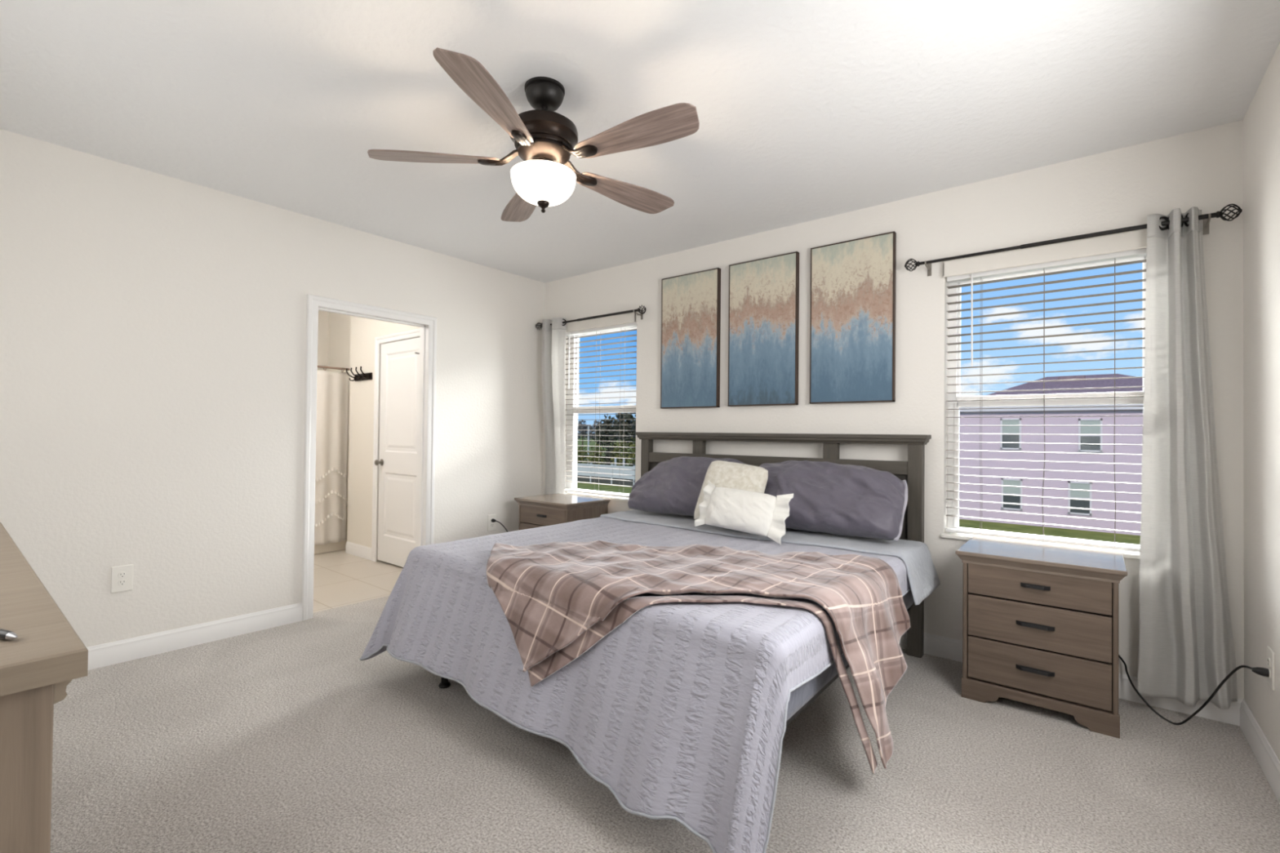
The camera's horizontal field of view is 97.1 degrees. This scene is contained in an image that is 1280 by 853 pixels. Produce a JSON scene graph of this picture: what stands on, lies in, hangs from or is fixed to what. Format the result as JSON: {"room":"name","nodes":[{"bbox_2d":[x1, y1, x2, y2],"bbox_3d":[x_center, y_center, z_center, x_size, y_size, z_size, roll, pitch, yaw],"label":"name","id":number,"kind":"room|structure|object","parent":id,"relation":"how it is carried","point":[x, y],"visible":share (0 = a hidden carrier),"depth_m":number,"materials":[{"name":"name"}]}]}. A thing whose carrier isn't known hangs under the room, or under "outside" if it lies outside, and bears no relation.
{"room":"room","nodes":[
{"label":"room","id":0,"kind":"room"},
{"bbox_2d":[0,128,545,647],"bbox_3d":[-2.170,-0.059,3.706,0.115,2.600,3.950,0,-1,39],"label":"wall","id":1,"kind":"structure","parent":0,"point":[153,325],"depth_m":3.15,"materials":[{"name":"white paint"}]},
{"bbox_2d":[111,564,133,593],"bbox_3d":[-2.701,0.794,2.946,0.009,0.137,0.084,0,-1,39],"label":"wall outlet","id":2,"kind":"object","parent":1,"relation":"attached to","point":[122,576],"visible":1,"depth_m":2.94,"materials":[{"name":"white plastic"}]},
{"bbox_2d":[117,579,126,586],"bbox_3d":[-2.699,0.814,2.945,0.004,0.034,0.034,0,-1,39],"label":"receptacle","id":3,"kind":"object","parent":2,"relation":"attached to","point":[120,582],"depth_m":2.94,"materials":[{"name":"grey plastic"}]},
{"bbox_2d":[118,571,126,577],"bbox_3d":[-2.699,0.774,2.945,0.004,0.034,0.034,0,-1,39],"label":"receptacle","id":4,"kind":"object","parent":2,"relation":"attached to","point":[121,574],"depth_m":2.94,"materials":[{"name":"grey plastic"}]},
{"bbox_2d":[86,602,302,670],"bbox_3d":[-2.133,1.185,3.651,0.015,0.112,3.950,0,-1,39],"label":"baseboard","id":5,"kind":"structure","parent":1,"relation":"attached to","point":[130,649],"depth_m":3.16,"materials":[{"name":"white paint"}]},
{"bbox_2d":[301,293,436,620],"bbox_3d":[-1.910,0.201,4.019,0.137,2.093,0.919,0,-1,39],"label":"trim","id":6,"kind":"structure","parent":1,"relation":"attached to","point":[427,325],"depth_m":3.98,"materials":[{"name":"white paint"}]},
{"bbox_2d":[487,514,496,531],"bbox_3d":[-1.246,0.811,4.762,0.009,0.137,0.084,0,-1,39],"label":"wall outlet","id":7,"kind":"object","parent":1,"relation":"attached to","point":[491,526],"visible":1,"depth_m":4.75,"materials":[{"name":"white plastic"}]},
{"bbox_2d":[317,310,351,504],"bbox_3d":[-3.322,-0.060,4.628,2.835,2.600,2.650,0,-1,39],"label":"wall","id":8,"kind":"structure","parent":0,"point":[334,329],"depth_m":6.24,"materials":[{"name":"white paint"}]},
{"bbox_2d":[317,365,350,372],"bbox_3d":[-3.411,-0.578,5.152,0.051,0.051,1.740,0,-1,39],"label":"shower rod","id":9,"kind":"object","parent":8,"relation":"attached to","point":[318,366],"visible":0.22,"depth_m":5.59,"materials":[{"name":"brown metal"}]},
{"bbox_2d":[314,369,348,545],"bbox_3d":[-3.400,0.295,5.139,0.098,1.700,1.461,0,-1,37],"label":"shower curtain","id":10,"kind":"object","parent":9,"relation":"hanging from","point":[332,387],"visible":0.16,"depth_m":5.60,"materials":[{"name":"white fabric"}]},
{"bbox_2d":[346,315,419,561],"bbox_3d":[-2.183,-0.042,5.170,1.735,2.600,0.160,0,-1,39],"label":"wall","id":11,"kind":"structure","parent":0,"point":[363,331],"depth_m":5.47,"materials":[{"name":"white paint"}]},
{"bbox_2d":[345,541,371,560],"bbox_3d":[-2.721,1.200,5.464,0.530,0.112,0.015,0,-1,39],"label":"baseboard","id":12,"kind":"structure","parent":11,"relation":"attached to","point":[364,552],"depth_m":5.46,"materials":[{"name":"white paint"}]},
{"bbox_2d":[346,366,372,381],"bbox_3d":[-2.703,-0.505,5.428,0.340,0.121,0.101,0,-1,39],"label":"hook rack","id":13,"kind":"object","parent":11,"relation":"attached to","point":[364,376],"visible":1,"depth_m":5.41,"materials":[{"name":"brown metal"}]},
{"bbox_2d":[371,328,419,561],"bbox_3d":[-2.144,0.209,5.019,0.907,2.096,0.019,0,-1,39],"label":"trim","id":14,"kind":"structure","parent":11,"relation":"attached to","point":[412,333],"depth_m":5.27,"materials":[{"name":"white paint"}]},
{"bbox_2d":[374,337,419,567],"bbox_3d":[-2.144,0.235,5.019,0.767,2.008,0.099,0,-1,39],"label":"door","id":15,"kind":"structure","parent":11,"relation":"in","point":[397,462],"depth_m":5.05,"materials":[{"name":"white paint"}]},
{"bbox_2d":[491,518,508,532],"bbox_3d":[-1.020,1.021,4.736,0.443,0.485,0.196,1,-1,-18],"label":"power cord","id":16,"kind":"object","parent":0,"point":[493,520],"visible":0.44,"depth_m":4.73,"materials":[{"name":"black plastic"}]},
{"bbox_2d":[0,0,1279,283],"bbox_3d":[-0.355,-1.431,2.292,4.714,0.150,4.250,0,-1,39],"label":"ceiling","id":17,"kind":"structure","parent":0,"point":[807,110],"depth_m":2.30,"materials":[{"name":"white paint"}]},
{"bbox_2d":[367,47,699,222],"bbox_3d":[-0.343,-1.108,2.257,1.294,0.498,1.310,0,-1,39],"label":"ceiling fan","id":18,"kind":"object","parent":17,"relation":"hanging from","point":[544,139],"visible":1,"depth_m":2.17,"materials":[{"name":"brown wood"}]},
{"bbox_2d":[50,549,1279,852],"bbox_3d":[-1.451,1.302,3.115,7.449,0.120,4.250,0,-1,39],"label":"floor","id":19,"kind":"structure","parent":0,"point":[281,739],"depth_m":2.04,"materials":[{"name":"carpet"}]},
{"bbox_2d":[0,522,88,852],"bbox_3d":[-1.635,0.767,1.165,1.730,0.900,0.500,0,-1,39],"label":"dresser","id":20,"kind":"object","parent":19,"relation":"on","point":[37,666],"visible":1,"depth_m":0.81,"materials":[{"name":"brown wood"}]},
{"bbox_2d":[0,628,17,639],"bbox_3d":[-0.996,0.313,0.864,0.145,0.014,0.014,0,-1,19],"label":"pen","id":21,"kind":"object","parent":20,"relation":"on","point":[5,634],"visible":1,"depth_m":0.84,"materials":[{"name":"silver metal"}]},
{"bbox_2d":[314,504,347,554],"bbox_3d":[-3.763,1.024,5.402,0.765,0.440,1.680,0,-1,39],"label":"bathtub","id":22,"kind":"object","parent":19,"relation":"on","point":[330,547],"visible":0.02,"depth_m":5.66,"materials":[{"name":"beige ceramic"}]},
{"bbox_2d":[514,493,610,530],"bbox_3d":[-0.635,0.925,4.585,0.612,0.685,0.485,0,-1,39],"label":"nightstand","id":23,"kind":"object","parent":19,"relation":"on","point":[541,510],"visible":0.29,"depth_m":4.45,"materials":[{"name":"beige wood"}]},
{"bbox_2d":[438,431,931,725],"bbox_3d":[0.210,0.644,3.023,2.044,1.228,1.967,0,-1,39],"label":"bed","id":24,"kind":"object","parent":19,"relation":"on","point":[912,471],"visible":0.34,"depth_m":3.28,"materials":[{"name":"grey wood"}]},
{"bbox_2d":[786,590,913,721],"bbox_3d":[0.192,0.801,2.982,1.938,0.311,1.878,0,-1,39],"label":"mattress","id":25,"kind":"object","parent":24,"relation":"on","point":[804,693],"visible":0.06,"depth_m":1.94,"materials":[{"name":"grey fabric"}]},
{"bbox_2d":[359,509,940,852],"bbox_3d":[0.113,0.922,2.892,2.179,0.636,2.114,0,-1,39],"label":"quilt","id":26,"kind":"object","parent":25,"relation":"on","point":[679,710],"visible":0.65,"depth_m":1.87,"materials":[{"name":"grey fabric"}]},
{"bbox_2d":[627,456,746,516],"bbox_3d":[0.332,0.408,3.849,0.924,0.402,0.331,0,-1,38],"label":"pillow","id":27,"kind":"object","parent":26,"relation":"on","point":[673,486],"visible":0.66,"depth_m":3.83,"materials":[{"name":"grey fabric"}]},
{"bbox_2d":[486,540,910,773],"bbox_3d":[0.164,0.852,2.311,1.885,0.585,0.841,0,-1,13],"label":"throw blanket","id":28,"kind":"object","parent":26,"relation":"on","point":[557,600],"visible":1,"depth_m":2.14,"materials":[{"name":"brown fabric"}]},
{"bbox_2d":[693,460,768,519],"bbox_3d":[0.548,0.412,3.426,0.431,0.399,0.217,0,-1,34],"label":"throw pillow","id":29,"kind":"object","parent":26,"relation":"on","point":[722,473],"visible":0.47,"depth_m":3.41,"materials":[{"name":"beige fabric"}]},
{"bbox_2d":[694,480,793,544],"bbox_3d":[0.573,0.477,3.188,0.550,0.300,0.154,0,-1,38],"label":"throw pillow","id":30,"kind":"object","parent":26,"relation":"on","point":[759,513],"visible":1,"depth_m":3.12,"materials":[{"name":"white fabric"}]},
{"bbox_2d":[759,460,907,540],"bbox_3d":[1.052,0.408,3.272,0.915,0.409,0.338,0,-1,39],"label":"pillow","id":31,"kind":"object","parent":26,"relation":"on","point":[831,498],"visible":0.77,"depth_m":3.11,"materials":[{"name":"grey fabric"}]},
{"bbox_2d":[955,536,1127,738],"bbox_3d":[1.868,0.929,2.646,0.612,0.685,0.485,0,-1,39],"label":"nightstand","id":32,"kind":"object","parent":19,"relation":"on","point":[1041,621],"visible":1,"depth_m":2.47,"materials":[{"name":"beige wood"}]},
{"bbox_2d":[542,120,1244,699],"bbox_3d":[0.909,0.000,3.872,4.714,2.650,0.160,0,-1,39],"label":"wall","id":33,"kind":"structure","parent":0,"point":[1202,169],"depth_m":3.16,"materials":[{"name":"white paint"}]},
{"bbox_2d":[535,305,646,329],"bbox_3d":[-0.433,-0.898,4.782,1.268,0.090,0.125,0,-1,39],"label":"curtain rod","id":34,"kind":"object","parent":33,"relation":"attached to","point":[641,311],"visible":0.91,"depth_m":4.58,"materials":[{"name":"black metal"}]},
{"bbox_2d":[541,317,566,494],"bbox_3d":[-0.778,0.115,5.003,0.287,2.132,0.118,0,-1,39],"label":"curtain","id":35,"kind":"object","parent":34,"relation":"hanging from","point":[553,336],"visible":0.78,"depth_m":4.99,"materials":[{"name":"grey fabric"}]},
{"bbox_2d":[564,326,636,502],"bbox_3d":[-0.339,-0.127,4.856,0.919,1.469,0.177,0,-1,39],"label":"window","id":36,"kind":"structure","parent":33,"relation":"in","point":[571,431],"depth_m":5.11,"materials":[{"name":"white plastic"}]},
{"bbox_2d":[564,311,637,497],"bbox_3d":[-0.371,-0.173,4.816,0.903,1.497,0.092,0,-1,39],"label":"window blind","id":37,"kind":"object","parent":36,"relation":"attached to","point":[625,320],"visible":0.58,"depth_m":4.78,"materials":[{"name":"white plastic"}]},
{"bbox_2d":[660,267,720,408],"bbox_3d":[0.368,-0.635,4.190,0.502,0.994,0.036,0,-1,39],"label":"painting","id":38,"kind":"object","parent":33,"relation":"attached to","point":[691,303],"visible":1,"depth_m":4.16,"materials":[{"name":"paint"}]},
{"bbox_2d":[727,251,799,406],"bbox_3d":[0.828,-0.638,3.822,0.502,0.993,0.036,0,-1,39],"label":"painting","id":39,"kind":"object","parent":33,"relation":"attached to","point":[763,312],"visible":1,"depth_m":3.79,"materials":[{"name":"paint"}]},
{"bbox_2d":[809,231,896,404],"bbox_3d":[1.290,-0.640,3.452,0.503,0.991,0.036,0,-1,39],"label":"painting","id":40,"kind":"object","parent":33,"relation":"attached to","point":[852,306],"visible":1,"depth_m":3.43,"materials":[{"name":"paint"}]},
{"bbox_2d":[940,255,1146,559],"bbox_3d":[2.086,-0.119,2.913,0.924,1.469,0.177,0,-1,39],"label":"window","id":41,"kind":"structure","parent":33,"relation":"in","point":[953,522],"depth_m":3.06,"materials":[{"name":"white plastic"}]},
{"bbox_2d":[942,228,1146,551],"bbox_3d":[2.054,-0.165,2.873,0.908,1.497,0.092,0,-1,39],"label":"window blind","id":42,"kind":"object","parent":41,"relation":"attached to","point":[1131,244],"visible":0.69,"depth_m":2.86,"materials":[{"name":"white plastic"}]},
{"bbox_2d":[898,631,1242,725],"bbox_3d":[0.831,1.218,3.797,4.459,0.112,0.015,0,-1,39],"label":"baseboard","id":43,"kind":"structure","parent":33,"relation":"attached to","point":[945,647],"depth_m":2.62,"materials":[{"name":"white paint"}]},
{"bbox_2d":[904,204,1242,276],"bbox_3d":[2.031,-0.897,2.808,1.323,0.090,0.125,0,-1,39],"label":"curtain rod","id":44,"kind":"object","parent":33,"relation":"attached to","point":[1206,218],"visible":1,"depth_m":2.69,"materials":[{"name":"black metal"}]},
{"bbox_2d":[1137,206,1237,709],"bbox_3d":[2.379,0.126,2.456,0.336,2.147,0.101,0,-1,31],"label":"curtain","id":45,"kind":"object","parent":44,"relation":"hanging from","point":[1186,645],"visible":0.98,"depth_m":2.47,"materials":[{"name":"grey fabric"}]},
{"bbox_2d":[1243,42,1279,760],"bbox_3d":[1.409,-0.055,0.839,0.140,2.600,3.950,0,-1,39],"label":"wall","id":46,"kind":"structure","parent":0,"point":[1261,121],"depth_m":2.17,"materials":[{"name":"white paint"}]},
{"bbox_2d":[1118,654,1269,724],"bbox_3d":[2.233,1.064,2.342,0.070,0.371,0.632,1,-1,-2],"label":"power cord","id":47,"kind":"object","parent":46,"relation":"attached to","point":[1264,672],"visible":1,"depth_m":2.23,"materials":[{"name":"black plastic"}]},
{"bbox_2d":[1240,698,1279,804],"bbox_3d":[1.335,1.189,0.873,0.015,0.112,3.950,0,-1,39],"label":"baseboard","id":48,"kind":"structure","parent":46,"relation":"attached to","point":[1268,760],"depth_m":2.11,"materials":[{"name":"white paint"}]},
{"bbox_2d":[1266,645,1275,690],"bbox_3d":[2.273,0.871,2.038,0.009,0.137,0.084,0,-1,39],"label":"wall outlet","id":49,"kind":"object","parent":46,"relation":"attached to","point":[1270,653],"visible":1,"depth_m":2.02,"materials":[{"name":"white plastic"}]},
{"bbox_2d":[1267,657,1271,666],"bbox_3d":[2.272,0.851,2.040,0.004,0.034,0.034,0,-1,39],"label":"receptacle","id":50,"kind":"object","parent":49,"relation":"attached to","point":[1268,658],"depth_m":2.03,"materials":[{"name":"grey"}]},
{"label":"outside","id":51,"kind":"structure","parent":0,"visible":0},
{"bbox_2d":[577,433,1140,544],"bbox_3d":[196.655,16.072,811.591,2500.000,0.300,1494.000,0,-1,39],"label":"ground","id":52,"kind":"structure","parent":51,"point":[1051,531],"depth_m":27.46,"materials":[{"name":"green plant"}]},
{"bbox_2d":[577,446,591,463],"bbox_3d":[-6.294,3.645,60.237,2.320,3.092,1.972,0,-1,39],"label":"bush","id":53,"kind":"object","parent":52,"relation":"on","point":[581,458],"visible":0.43,"depth_m":60.15,"materials":[{"name":"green plant"}]},
{"bbox_2d":[577,420,591,449],"bbox_3d":[-12.613,1.999,125.480,4.750,7.537,4.916,0,-1,39],"label":"tree","id":54,"kind":"object","parent":52,"relation":"on","point":[581,430],"visible":0.65,"depth_m":124.36,"materials":[{"name":"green plant"}]},
{"bbox_2d":[587,426,589,463],"bbox_3d":[-5.997,2.539,65.625,0.166,5.200,0.166,1,-1,-29],"label":"pole","id":55,"kind":"object","parent":52,"relation":"on","point":[588,426],"visible":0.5,"depth_m":65.58,"materials":[{"name":"grey metal"}]},
{"bbox_2d":[586,420,604,455],"bbox_3d":[-7.844,2.130,103.565,4.522,6.867,4.411,1,-1,-20],"label":"tree","id":56,"kind":"object","parent":52,"relation":"on","point":[592,429],"visible":0.34,"depth_m":103.35,"materials":[{"name":"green plant"}]},
{"bbox_2d":[586,443,605,464],"bbox_3d":[-4.308,3.336,54.716,2.176,3.427,1.634,0,-1,39],"label":"bush","id":57,"kind":"object","parent":52,"relation":"on","point":[599,454],"visible":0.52,"depth_m":54.48,"materials":[{"name":"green plant"}]},
{"bbox_2d":[577,462,635,485],"bbox_3d":[-4.367,4.121,50.459,30.140,1.720,0.160,0,-1,39],"label":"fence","id":58,"kind":"object","parent":52,"relation":"on","point":[584,468],"visible":0.17,"depth_m":49.23,"materials":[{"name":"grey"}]},
{"bbox_2d":[600,444,615,465],"bbox_3d":[-3.071,3.448,57.658,2.049,3.459,1.844,0,-1,39],"label":"bush","id":59,"kind":"object","parent":52,"relation":"on","point":[606,460],"visible":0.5,"depth_m":57.55,"materials":[{"name":"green plant"}]},
{"bbox_2d":[595,414,622,456],"bbox_3d":[-4.055,1.834,71.819,3.695,6.801,3.412,0,-1,39],"label":"tree","id":60,"kind":"object","parent":52,"relation":"on","point":[607,435],"visible":0.87,"depth_m":71.38,"materials":[{"name":"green plant"}]},
{"bbox_2d":[609,440,628,466],"bbox_3d":[-1.854,3.118,52.744,1.921,3.900,1.561,0,-1,39],"label":"bush","id":61,"kind":"object","parent":52,"relation":"on","point":[616,455],"visible":0.54,"depth_m":52.54,"materials":[{"name":"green plant"}]},
{"bbox_2d":[611,412,635,462],"bbox_3d":[-2.030,1.294,79.888,4.389,8.112,4.433,1,-1,0],"label":"tree","id":62,"kind":"object","parent":52,"relation":"on","point":[627,415],"visible":0.64,"depth_m":79.05,"materials":[{"name":"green plant"}]},
{"bbox_2d":[616,431,634,457],"bbox_3d":[-2.354,2.168,104.067,4.446,6.918,4.329,0,-1,39],"label":"tree","id":63,"kind":"object","parent":52,"relation":"on","point":[619,438],"visible":0.09,"depth_m":103.81,"materials":[{"name":"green plant"}]},
{"bbox_2d":[625,437,635,466],"bbox_3d":[-0.462,3.044,55.640,2.281,4.230,1.990,0,-1,39],"label":"bush","id":64,"kind":"object","parent":52,"relation":"on","point":[633,454],"visible":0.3,"depth_m":55.40,"materials":[{"name":"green plant"}]},
{"bbox_2d":[631,412,635,439],"bbox_3d":[0.418,1.037,90.099,5.275,8.914,5.323,0,-1,39],"label":"tree","id":65,"kind":"object","parent":52,"relation":"on","point":[633,412],"visible":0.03,"depth_m":89.07,"materials":[{"name":"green plant"}]},
{"bbox_2d":[959,373,1142,535],"bbox_3d":[25.031,1.100,31.171,12.800,7.930,11.360,0,-1,39],"label":"neighbor house","id":66,"kind":"structure","parent":52,"relation":"on","point":[1027,433],"depth_m":27.99,"materials":[{"name":"purple paint"}]},
{"bbox_2d":[1057,375,1085,379],"bbox_3d":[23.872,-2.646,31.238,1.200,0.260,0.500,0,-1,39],"label":"roof","id":67,"kind":"structure","parent":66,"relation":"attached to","point":[1073,377],"depth_m":31.02,"materials":[{"name":"purple"}]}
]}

